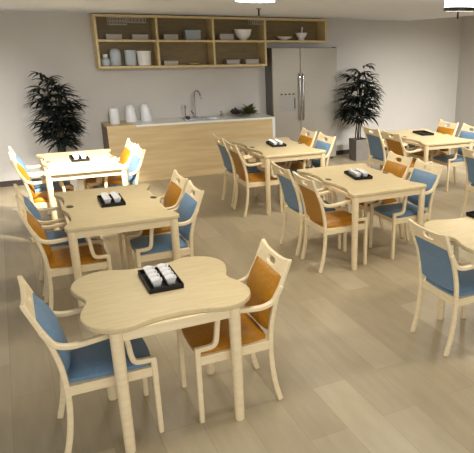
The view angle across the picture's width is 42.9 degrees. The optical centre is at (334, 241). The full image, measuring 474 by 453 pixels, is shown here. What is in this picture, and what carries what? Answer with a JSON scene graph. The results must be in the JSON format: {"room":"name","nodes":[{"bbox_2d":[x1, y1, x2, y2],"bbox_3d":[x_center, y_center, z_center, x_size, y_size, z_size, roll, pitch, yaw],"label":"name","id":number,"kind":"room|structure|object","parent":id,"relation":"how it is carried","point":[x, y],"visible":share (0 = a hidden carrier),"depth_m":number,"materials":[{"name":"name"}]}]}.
{"room":"care facility","nodes":[
{"label":"care facility","id":0,"kind":"room"},
{"bbox_2d":[0,11,461,180],"bbox_3d":[-2.853,-2.468,9.631,12.520,2.660,0.120,-10,21,-27],"label":"wall","id":1,"kind":"structure","parent":0,"point":[416,62],"depth_m":9.80,"materials":[{"name":"grey paint"}]},
{"bbox_2d":[90,14,326,68],"bbox_3d":[-1.900,-3.259,9.635,3.833,0.766,0.328,-10,21,-27],"label":"wall shelf","id":2,"kind":"object","parent":1,"relation":"attached to","point":[208,51],"visible":0.96,"depth_m":9.55,"materials":[{"name":"brown wood"}]},
{"bbox_2d":[101,54,110,65],"bbox_3d":[-3.462,-2.733,8.884,0.132,0.170,0.132,-10,21,-27],"label":"bottle","id":3,"kind":"object","parent":2,"relation":"on","point":[105,61],"visible":0.99,"depth_m":8.84,"materials":[{"name":"plastic"}]},
{"bbox_2d":[104,34,121,38],"bbox_3d":[-3.333,-3.069,8.842,0.237,0.075,0.162,-10,21,-27],"label":"storage box","id":4,"kind":"object","parent":2,"relation":"on","point":[106,36],"visible":0.95,"depth_m":8.78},
{"bbox_2d":[109,48,121,65],"bbox_3d":[-3.345,-2.803,8.964,0.168,0.253,0.168,-10,21,-27],"label":"jar","id":5,"kind":"object","parent":2,"relation":"on","point":[114,53],"visible":1,"depth_m":8.91,"materials":[{"name":"ceramic"}]},
{"bbox_2d":[106,17,126,24],"bbox_3d":[-3.262,-3.288,8.800,0.255,0.114,0.178,-10,21,-27],"label":"wire basket","id":6,"kind":"object","parent":2,"relation":"hanging from","point":[110,20],"visible":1,"depth_m":8.75,"materials":[{"name":"grey metal"}]},
{"bbox_2d":[124,50,136,65],"bbox_3d":[-3.140,-2.814,9.042,0.180,0.225,0.180,-10,21,-27],"label":"canister","id":7,"kind":"object","parent":2,"relation":"on","point":[130,55],"visible":1,"depth_m":8.98,"materials":[{"name":"ceramic"}]},
{"bbox_2d":[125,17,145,22],"bbox_3d":[-3.022,-3.346,8.919,0.270,0.079,0.178,-10,21,-27],"label":"wire basket","id":8,"kind":"object","parent":2,"relation":"hanging from","point":[138,18],"visible":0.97,"depth_m":8.87,"materials":[{"name":"grey metal"}]},
{"bbox_2d":[130,34,147,39],"bbox_3d":[-2.995,-3.127,9.017,0.247,0.075,0.162,-10,21,-27],"label":"storage box","id":9,"kind":"object","parent":2,"relation":"on","point":[133,36],"visible":1,"depth_m":8.95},
{"bbox_2d":[136,51,150,65],"bbox_3d":[-2.962,-2.840,9.136,0.224,0.215,0.224,-10,21,-27],"label":"canister","id":10,"kind":"object","parent":2,"relation":"on","point":[143,57],"visible":1,"depth_m":9.06,"materials":[{"name":"white ceramic"}]},
{"bbox_2d":[161,34,177,39],"bbox_3d":[-2.587,-3.200,9.228,0.232,0.080,0.162,-10,21,-27],"label":"storage box","id":11,"kind":"object","parent":2,"relation":"on","point":[164,36],"visible":1,"depth_m":9.17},
{"bbox_2d":[161,60,177,64],"bbox_3d":[-2.616,-2.831,9.340,0.232,0.070,0.162,-10,21,-27],"label":"storage box","id":12,"kind":"object","parent":2,"relation":"on","point":[164,62],"visible":0.99,"depth_m":9.28,"materials":[{"name":"white"}]},
{"bbox_2d":[182,30,200,39],"bbox_3d":[-2.280,-3.286,9.377,0.252,0.150,0.172,-10,21,-27],"label":"storage box","id":13,"kind":"object","parent":2,"relation":"on","point":[187,34],"visible":1,"depth_m":9.31,"materials":[{"name":"grey plastic"}]},
{"bbox_2d":[217,34,233,39],"bbox_3d":[-1.793,-3.343,9.638,0.242,0.095,0.162,-10,21,-27],"label":"storage box","id":14,"kind":"object","parent":2,"relation":"on","point":[219,36],"visible":1,"depth_m":9.58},
{"bbox_2d":[224,59,239,63],"bbox_3d":[-1.717,-2.988,9.806,0.232,0.075,0.162,-10,21,-27],"label":"storage box","id":15,"kind":"object","parent":2,"relation":"on","point":[226,61],"visible":0.99,"depth_m":9.75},
{"bbox_2d":[234,29,251,39],"bbox_3d":[-1.530,-3.430,9.784,0.300,0.168,0.300,-10,21,-27],"label":"bowl","id":16,"kind":"object","parent":2,"relation":"on","point":[241,34],"visible":0.92,"depth_m":9.68,"materials":[{"name":"white ceramic"}]},
{"bbox_2d":[242,59,258,63],"bbox_3d":[-1.423,-3.041,9.958,0.242,0.080,0.162,-10,21,-27],"label":"storage box","id":17,"kind":"object","parent":2,"relation":"on","point":[245,61],"visible":1,"depth_m":9.90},
{"bbox_2d":[248,20,262,24],"bbox_3d":[-1.320,-3.642,9.803,0.200,0.074,0.178,-10,21,-27],"label":"wire basket","id":18,"kind":"object","parent":2,"relation":"hanging from","point":[248,20],"visible":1,"depth_m":9.74,"materials":[{"name":"metal"}]},
{"bbox_2d":[276,37,291,39],"bbox_3d":[-0.877,-3.492,10.142,0.290,0.060,0.290,-10,21,-27],"label":"dish","id":19,"kind":"object","parent":2,"relation":"on","point":[280,38],"visible":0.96,"depth_m":10.06,"materials":[{"name":"white ceramic"}]},
{"bbox_2d":[295,27,306,39],"bbox_3d":[-0.587,-3.616,10.267,0.210,0.216,0.210,-10,21,-27],"label":"mortar","id":20,"kind":"object","parent":2,"relation":"on","point":[300,36],"visible":0.98,"depth_m":10.23,"materials":[{"name":"white ceramic"}]},
{"bbox_2d":[295,33,306,39],"bbox_3d":[-0.588,-3.572,10.281,0.210,0.125,0.210,-10,21,-27],"label":"bowl","id":21,"kind":"object","parent":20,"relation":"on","point":[300,36],"depth_m":10.22,"materials":[{"name":"white ceramic"}]},
{"bbox_2d":[0,143,419,186],"bbox_3d":[-2.873,-1.224,9.972,12.420,0.085,0.015,-10,21,-27],"label":"baseboard","id":22,"kind":"structure","parent":1,"relation":"attached to","point":[338,152],"depth_m":9.05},
{"bbox_2d":[0,147,473,452],"bbox_3d":[0.143,0.645,4.896,12.520,0.100,12.600,-10,21,-27],"label":"floor","id":23,"kind":"structure","parent":0,"point":[353,376],"depth_m":4.14,"materials":[{"name":"beige wood"}]},
{"bbox_2d":[8,146,72,199],"bbox_3d":[-3.474,-0.657,7.026,0.609,0.932,0.450,-9,21,-26],"label":"armchair","id":24,"kind":"object","parent":23,"relation":"on","point":[40,187],"visible":0.3,"depth_m":6.90,"materials":[{"name":"brown wood"}]},
{"bbox_2d":[9,153,73,242],"bbox_3d":[-3.233,-0.512,6.610,0.609,0.932,0.450,-10,21,-27],"label":"armchair","id":25,"kind":"object","parent":23,"relation":"on","point":[40,199],"visible":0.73,"depth_m":6.42,"materials":[{"name":"brown wood"}]},
{"bbox_2d":[22,71,87,188],"bbox_3d":[-4.018,-1.601,8.584,0.900,1.689,0.832,5,20,13],"label":"potted palm","id":26,"kind":"object","parent":23,"relation":"on","point":[58,124],"visible":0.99,"depth_m":8.38,"materials":[{"name":"plant"}]},
{"bbox_2d":[13,184,102,296],"bbox_3d":[-2.454,-0.046,5.275,0.609,0.932,0.450,-10,22,-27],"label":"armchair","id":27,"kind":"object","parent":23,"relation":"on","point":[30,207],"visible":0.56,"depth_m":5.13,"materials":[{"name":"brown wood"}]},
{"bbox_2d":[16,198,111,310],"bbox_3d":[-2.183,0.116,4.808,0.609,0.932,0.450,-9,21,-26],"label":"armchair","id":28,"kind":"object","parent":23,"relation":"on","point":[58,262],"visible":0.84,"depth_m":4.66,"materials":[{"name":"brown wood"}]},
{"bbox_2d":[63,179,77,188],"bbox_3d":[-4.030,-0.990,8.788,0.339,0.400,0.339,-10,21,-27],"label":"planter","id":29,"kind":"object","parent":23,"relation":"on","point":[74,182],"depth_m":8.75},
{"bbox_2d":[36,149,128,230],"bbox_3d":[-3.024,-0.600,7.105,0.878,0.772,1.262,-10,21,-27],"label":"dining table","id":30,"kind":"object","parent":23,"relation":"on","point":[102,163],"visible":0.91,"depth_m":6.64,"materials":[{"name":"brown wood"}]},
{"bbox_2d":[69,154,89,161],"bbox_3d":[-3.047,-0.992,7.016,0.196,0.030,0.336,-10,21,-27],"label":"serving tray","id":31,"kind":"object","parent":30,"relation":"on","point":[72,159],"visible":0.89,"depth_m":6.91,"materials":[{"name":"black paint"}]},
{"bbox_2d":[17,275,163,452],"bbox_3d":[-1.352,0.645,3.292,0.609,0.932,0.450,-10,21,-27],"label":"armchair","id":32,"kind":"object","parent":23,"relation":"on","point":[86,365],"visible":0.78,"depth_m":3.14,"materials":[{"name":"beige wood"}]},
{"bbox_2d":[83,138,135,188],"bbox_3d":[-2.803,-0.771,7.370,0.609,0.932,0.450,-9,21,-26],"label":"armchair","id":33,"kind":"object","parent":23,"relation":"on","point":[127,153],"visible":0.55,"depth_m":7.26,"materials":[{"name":"brown wood"}]},
{"bbox_2d":[53,183,180,306],"bbox_3d":[-1.962,0.026,5.312,0.878,0.772,1.262,-9,21,-26],"label":"dining table","id":34,"kind":"object","parent":23,"relation":"on","point":[143,210],"visible":0.9,"depth_m":4.88,"materials":[{"name":"brown wood"}]},
{"bbox_2d":[97,193,125,207],"bbox_3d":[-1.980,-0.362,5.209,0.196,0.030,0.336,-9,21,-26],"label":"serving tray","id":35,"kind":"object","parent":34,"relation":"on","point":[112,203],"visible":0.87,"depth_m":5.11,"materials":[{"name":"black paint"}]},
{"bbox_2d":[103,197,110,203],"bbox_3d":[-1.976,-0.348,5.112,0.063,0.051,0.063,-9,21,-26],"label":"cup","id":36,"kind":"object","parent":35,"relation":"on","point":[107,200],"visible":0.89,"depth_m":5.09,"materials":[{"name":"white ceramic"}]},
{"bbox_2d":[113,196,120,202],"bbox_3d":[-1.903,-0.360,5.148,0.063,0.051,0.063,-9,21,-26],"label":"cup","id":37,"kind":"object","parent":35,"relation":"on","point":[117,199],"visible":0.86,"depth_m":5.13,"materials":[{"name":"white ceramic"}]},
{"bbox_2d":[89,144,145,188],"bbox_3d":[-2.550,-0.630,6.965,0.609,0.932,0.450,-10,21,-27],"label":"armchair","id":38,"kind":"object","parent":23,"relation":"on","point":[134,166],"visible":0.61,"depth_m":6.87,"materials":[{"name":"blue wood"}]},
{"bbox_2d":[118,170,187,268],"bbox_3d":[-1.722,-0.153,5.601,0.609,0.932,0.450,-10,21,-27],"label":"armchair","id":39,"kind":"object","parent":23,"relation":"on","point":[175,191],"visible":0.41,"depth_m":5.49,"materials":[{"name":"brown wood"}]},
{"bbox_2d":[70,256,250,452],"bbox_3d":[-1.027,0.633,3.573,0.925,0.770,0.859,-10,21,-27],"label":"dining table","id":40,"kind":"object","parent":23,"relation":"on","point":[118,304],"visible":0.94,"depth_m":3.28,"materials":[{"name":"brown wood"}]},
{"bbox_2d":[138,265,183,293],"bbox_3d":[-1.045,0.226,3.523,0.196,0.030,0.336,-10,21,-27],"label":"serving tray","id":41,"kind":"object","parent":40,"relation":"on","point":[179,284],"visible":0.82,"depth_m":3.45,"materials":[{"name":"black paint"}]},
{"bbox_2d":[143,266,154,275],"bbox_3d":[-1.134,0.183,3.590,0.063,0.051,0.063,-10,21,-27],"label":"cup","id":42,"kind":"object","parent":41,"relation":"on","point":[145,268],"visible":0.53,"depth_m":3.60,"materials":[{"name":"white ceramic"}]},
{"bbox_2d":[145,269,156,278],"bbox_3d":[-1.102,0.202,3.535,0.063,0.051,0.063,-10,21,-27],"label":"cup","id":43,"kind":"object","parent":41,"relation":"on","point":[148,271],"visible":0.58,"depth_m":3.55,"materials":[{"name":"white ceramic"}]},
{"bbox_2d":[148,273,159,283],"bbox_3d":[-1.071,0.221,3.481,0.063,0.051,0.063,-10,21,-27],"label":"cup","id":44,"kind":"object","parent":41,"relation":"on","point":[150,275],"visible":0.52,"depth_m":3.49,"materials":[{"name":"white ceramic"}]},
{"bbox_2d":[150,276,161,287],"bbox_3d":[-1.039,0.240,3.426,0.063,0.051,0.063,-10,21,-27],"label":"cup","id":45,"kind":"object","parent":41,"relation":"on","point":[156,281],"visible":0.99,"depth_m":3.41,"materials":[{"name":"white ceramic"}]},
{"bbox_2d":[156,263,167,273],"bbox_3d":[-1.062,0.170,3.627,0.063,0.051,0.063,-10,21,-27],"label":"cup","id":46,"kind":"object","parent":41,"relation":"on","point":[160,265],"visible":0.54,"depth_m":3.64,"materials":[{"name":"white ceramic"}]},
{"bbox_2d":[159,267,170,277],"bbox_3d":[-1.030,0.190,3.573,0.063,0.051,0.063,-10,21,-27],"label":"cup","id":47,"kind":"object","parent":41,"relation":"on","point":[161,269],"visible":0.59,"depth_m":3.59,"materials":[{"name":"white ceramic"}]},
{"bbox_2d":[161,270,173,280],"bbox_3d":[-0.999,0.209,3.518,0.063,0.051,0.063,-10,21,-27],"label":"cup","id":48,"kind":"object","parent":41,"relation":"on","point":[166,272],"visible":0.57,"depth_m":3.53,"materials":[{"name":"white ceramic"}]},
{"bbox_2d":[164,274,176,284],"bbox_3d":[-0.967,0.228,3.463,0.063,0.051,0.063,-10,21,-27],"label":"cup","id":49,"kind":"object","parent":41,"relation":"on","point":[170,278],"visible":1,"depth_m":3.45,"materials":[{"name":"white ceramic"}]},
{"bbox_2d":[126,180,203,268],"bbox_3d":[-1.479,-0.006,5.178,0.609,0.932,0.450,-10,21,-27],"label":"armchair","id":50,"kind":"object","parent":23,"relation":"on","point":[152,247],"visible":0.69,"depth_m":5.06,"materials":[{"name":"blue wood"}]},
{"bbox_2d":[101,113,274,181],"bbox_3d":[-2.354,-1.578,9.778,2.710,0.888,0.598,-10,21,-27],"label":"kitchen counter","id":51,"kind":"object","parent":23,"relation":"on","point":[189,147],"depth_m":9.43,"materials":[{"name":"white solid surface"},{"name":"oak veneer"},{"name":"chrome"}]},
{"bbox_2d":[109,107,119,123],"bbox_3d":[-3.387,-1.923,9.029,0.148,0.246,0.148,-10,21,-27],"label":"jug","id":52,"kind":"object","parent":51,"relation":"on","point":[113,111],"visible":1,"depth_m":8.98,"materials":[{"name":"white ceramic"}]},
{"bbox_2d":[125,104,136,122],"bbox_3d":[-3.212,-2.009,9.245,0.180,0.270,0.180,-10,21,-27],"label":"jug","id":53,"kind":"object","parent":51,"relation":"on","point":[130,114],"visible":1,"depth_m":9.19,"materials":[{"name":"white ceramic"}]},
{"bbox_2d":[140,104,152,121],"bbox_3d":[-3.001,-2.046,9.355,0.180,0.270,0.180,-10,21,-27],"label":"jug","id":54,"kind":"object","parent":51,"relation":"on","point":[146,116],"visible":1,"depth_m":9.29,"materials":[{"name":"white ceramic"}]},
{"bbox_2d":[191,90,201,116],"bbox_3d":[-2.288,-2.280,9.777,0.225,0.448,0.092,6,20,17],"label":"faucet","id":55,"kind":"object","parent":51,"relation":"on","point":[194,113],"visible":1,"depth_m":9.78,"materials":[{"name":"silver metal"}]},
{"bbox_2d":[180,116,218,120],"bbox_3d":[-2.222,-2.001,9.701,0.570,0.035,0.380,-10,21,-27],"label":"sink","id":56,"kind":"object","parent":51,"relation":"in","point":[208,117],"depth_m":9.78,"materials":[{"name":"silver metal"}]},
{"bbox_2d":[132,113,274,126],"bbox_3d":[-2.167,-2.012,9.735,2.290,0.030,0.598,-10,21,-27],"label":"countertop","id":57,"kind":"structure","parent":51,"relation":"on","point":[164,121],"depth_m":9.58,"materials":[{"name":"white stone"}]},
{"bbox_2d":[231,113,253,115],"bbox_3d":[-1.583,-2.166,10.074,0.400,0.045,0.400,-10,21,-27],"label":"dish","id":58,"kind":"object","parent":51,"relation":"on","point":[240,114],"visible":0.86,"depth_m":9.98,"materials":[{"name":"grey ceramic"}]},
{"bbox_2d":[230,107,240,113],"bbox_3d":[-1.685,-2.211,9.993,0.199,0.123,0.147,-10,21,-27],"label":"grape bunch","id":59,"kind":"object","parent":58,"relation":"on","point":[235,110],"visible":1,"depth_m":9.96,"materials":[{"name":"food"}]},
{"bbox_2d":[241,103,257,114],"bbox_3d":[-1.486,-2.260,10.090,0.338,0.205,0.311,14,23,34],"label":"salad greens","id":60,"kind":"object","parent":58,"relation":"on","point":[249,109],"visible":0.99,"depth_m":10.08,"materials":[{"name":"green plant"}]},
{"bbox_2d":[176,239,291,422],"bbox_3d":[-0.625,0.530,3.640,0.609,0.932,0.450,-10,21,-27],"label":"armchair","id":61,"kind":"object","parent":23,"relation":"on","point":[209,342],"visible":0.88,"depth_m":3.53,"materials":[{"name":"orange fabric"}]},
{"bbox_2d":[212,134,265,206],"bbox_3d":[-1.284,-0.982,8.013,0.609,0.932,0.450,-9,21,-26],"label":"armchair","id":62,"kind":"object","parent":23,"relation":"on","point":[226,158],"visible":0.62,"depth_m":7.89,"materials":[{"name":"brown wood"}]},
{"bbox_2d":[224,139,282,216],"bbox_3d":[-1.048,-0.833,7.586,0.609,0.932,0.450,-9,21,-26],"label":"armchair","id":63,"kind":"object","parent":23,"relation":"on","point":[257,179],"visible":0.85,"depth_m":7.45,"materials":[{"name":"brown wood"}]},
{"bbox_2d":[232,137,325,215],"bbox_3d":[-0.788,-0.932,8.116,0.878,0.772,1.262,-10,21,-27],"label":"dining table","id":64,"kind":"object","parent":23,"relation":"on","point":[293,151],"visible":0.88,"depth_m":7.64,"materials":[{"name":"brown wood"}]},
{"bbox_2d":[266,141,286,146],"bbox_3d":[-0.804,-1.329,8.040,0.196,0.030,0.336,-7,20,-21],"label":"serving tray","id":65,"kind":"object","parent":64,"relation":"on","point":[267,142],"visible":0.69,"depth_m":7.91,"materials":[{"name":"black paint"}]},
{"bbox_2d":[273,127,316,200],"bbox_3d":[-0.618,-1.105,8.384,0.609,0.932,0.450,-10,21,-27],"label":"armchair","id":66,"kind":"object","parent":23,"relation":"on","point":[309,140],"visible":0.41,"depth_m":8.27,"materials":[{"name":"brown wood"}]},
{"bbox_2d":[265,47,336,161],"bbox_3d":[-0.581,-2.447,10.618,1.250,2.007,0.407,-10,21,-27],"label":"refrigerator","id":67,"kind":"object","parent":23,"relation":"on","point":[301,83],"visible":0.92,"depth_m":10.40,"materials":[{"name":"metal"}]},
{"bbox_2d":[271,161,340,255],"bbox_3d":[-0.303,-0.374,6.271,0.609,0.932,0.450,-9,21,-27],"label":"armchair","id":68,"kind":"object","parent":23,"relation":"on","point":[290,191],"visible":0.71,"depth_m":6.12,"materials":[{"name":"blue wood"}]},
{"bbox_2d":[281,132,335,201],"bbox_3d":[-0.359,-0.956,7.956,0.609,0.932,0.450,-10,22,-28],"label":"armchair","id":69,"kind":"object","parent":23,"relation":"on","point":[327,145],"visible":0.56,"depth_m":7.91,"materials":[{"name":"brown wood"}]},
{"bbox_2d":[292,171,367,272],"bbox_3d":[-0.049,-0.222,5.832,0.609,0.932,0.450,-10,21,-27],"label":"armchair","id":70,"kind":"object","parent":23,"relation":"on","point":[340,221],"visible":0.94,"depth_m":5.72,"materials":[{"name":"brown wood"}]},
{"bbox_2d":[334,63,386,160],"bbox_3d":[0.467,-2.349,10.782,1.034,1.730,1.104,17,25,40],"label":"potted palm","id":71,"kind":"object","parent":23,"relation":"on","point":[358,146],"visible":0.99,"depth_m":10.61,"materials":[{"name":"plant"}]},
{"bbox_2d":[349,137,368,160],"bbox_3d":[0.447,-1.726,11.030,0.280,0.390,0.280,-10,21,-27],"label":"planter","id":72,"kind":"object","parent":71,"relation":"attached to","point":[358,146],"depth_m":10.93,"materials":[{"name":"white ceramic"}]},
{"bbox_2d":[297,163,426,269],"bbox_3d":[0.247,-0.318,6.354,0.878,0.772,1.262,-10,21,-27],"label":"dining table","id":73,"kind":"object","parent":23,"relation":"on","point":[383,185],"visible":0.91,"depth_m":5.92,"materials":[{"name":"brown wood"}]},
{"bbox_2d":[344,171,372,179],"bbox_3d":[0.246,-0.704,6.248,0.196,0.030,0.336,-6,20,-19],"label":"serving tray","id":74,"kind":"object","parent":73,"relation":"on","point":[369,176],"visible":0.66,"depth_m":6.12,"materials":[{"name":"black paint"}]},
{"bbox_2d":[345,151,412,238],"bbox_3d":[0.484,-0.499,6.649,0.609,0.932,0.450,-10,22,-27],"label":"armchair","id":75,"kind":"object","parent":23,"relation":"on","point":[399,169],"visible":0.34,"depth_m":6.55,"materials":[{"name":"brown wood"}]},
{"bbox_2d":[362,125,410,177],"bbox_3d":[0.774,-1.270,8.892,0.609,0.932,0.450,-10,22,-27],"label":"armchair","id":76,"kind":"object","parent":23,"relation":"on","point":[376,146],"visible":0.59,"depth_m":8.73,"materials":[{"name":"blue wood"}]},
{"bbox_2d":[369,158,443,259],"bbox_3d":[0.746,-0.352,6.228,0.609,0.932,0.450,-10,22,-28],"label":"armchair","id":77,"kind":"object","parent":23,"relation":"on","point":[397,213],"visible":0.72,"depth_m":6.12,"materials":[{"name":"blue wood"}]},
{"bbox_2d":[382,130,432,198],"bbox_3d":[1.032,-1.129,8.486,0.609,0.932,0.450,-10,21,-27],"label":"armchair","id":78,"kind":"object","parent":23,"relation":"on","point":[395,144],"visible":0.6,"depth_m":8.29,"materials":[{"name":"brown wood"}]},
{"bbox_2d":[380,129,473,190],"bbox_3d":[1.366,-1.232,9.030,0.878,0.772,1.262,-9,21,-25],"label":"dining table","id":79,"kind":"object","parent":23,"relation":"on","point":[438,140],"visible":0.7,"depth_m":8.56,"materials":[{"name":"brown wood"}]},
{"bbox_2d":[413,130,433,135],"bbox_3d":[1.358,-1.664,9.056,0.196,0.030,0.336,-6,20,-19],"label":"serving tray","id":80,"kind":"object","parent":79,"relation":"on","point":[420,132],"visible":1,"depth_m":9.05,"materials":[{"name":"black paint"}]},
{"bbox_2d":[409,120,458,181],"bbox_3d":[1.549,-1.410,9.312,0.609,0.932,0.450,-10,22,-28],"label":"armchair","id":81,"kind":"object","parent":23,"relation":"on","point":[441,128],"visible":0.45,"depth_m":9.23,"materials":[{"name":"brown wood"}]},
{"bbox_2d":[408,219,473,355],"bbox_3d":[0.891,0.296,4.349,0.609,0.932,0.450,-10,21,-27],"label":"armchair","id":82,"kind":"object","parent":23,"relation":"on","point":[450,280],"visible":0.98,"depth_m":4.20,"materials":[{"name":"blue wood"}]},
{"bbox_2d":[423,217,473,319],"bbox_3d":[1.228,0.275,4.659,0.925,0.770,0.859,-10,21,-27],"label":"dining table","id":83,"kind":"object","parent":23,"relation":"on","point":[460,231],"visible":0.73,"depth_m":4.57,"materials":[{"name":"brown wood"}]},
{"bbox_2d":[466,211,473,217],"bbox_3d":[1.252,-0.194,4.787,0.196,0.030,0.336,-10,21,-27],"label":"serving tray","id":84,"kind":"object","parent":83,"relation":"on","point":[470,213],"visible":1,"depth_m":4.86,"materials":[{"name":"black paint"}]},
{"bbox_2d":[430,123,473,191],"bbox_3d":[1.826,-1.270,8.913,0.609,0.932,0.450,-9,21,-26],"label":"armchair","id":85,"kind":"object","parent":23,"relation":"on","point":[452,160],"visible":0.68,"depth_m":8.84,"materials":[{"name":"brown wood"}]},
{"bbox_2d":[460,146,473,217],"bbox_3d":[1.895,-0.691,7.235,0.609,0.932,0.450,-10,22,-28],"label":"armchair","id":86,"kind":"object","parent":23,"relation":"on","point":[468,157],"visible":0.97,"depth_m":7.22,"materials":[{"name":"brown wood"}]},
{"bbox_2d":[0,0,473,20],"bbox_3d":[0.141,-1.762,3.994,12.420,0.080,12.500,-10,21,-27],"label":"ceiling","id":87,"kind":"structure","parent":0,"point":[391,10],"depth_m":6.89,"materials":[{"name":"paint"}]},
{"bbox_2d":[236,0,274,2],"bbox_3d":[-0.557,-1.716,4.101,0.272,0.086,0.272,-10,21,-27],"label":"ceiling lamp","id":88,"kind":"object","parent":87,"relation":"attached to","point":[255,1],"visible":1,"depth_m":4.11,"materials":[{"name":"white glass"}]},
{"bbox_2d":[444,0,473,11],"bbox_3d":[1.022,-1.939,4.818,0.255,0.110,0.255,-10,21,-27],"label":"ceiling lamp","id":89,"kind":"object","parent":87,"relation":"attached to","point":[450,5],"visible":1,"depth_m":4.72,"materials":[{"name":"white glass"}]},
{"bbox_2d":[444,0,473,6],"bbox_3d":[1.022,-1.940,4.817,0.246,0.087,0.246,-10,21,-27],"label":"diffuser","id":90,"kind":"object","parent":89,"relation":"attached to","point":[448,3],"depth_m":4.72,"materials":[{"name":"white glass"}]},
{"bbox_2d":[454,16,473,136],"bbox_3d":[5.633,-1.583,7.240,0.120,2.660,12.500,-10,21,-27],"label":"wall","id":91,"kind":"structure","parent":0,"point":[464,110],"depth_m":12.14,"materials":[{"name":"grey paint"}]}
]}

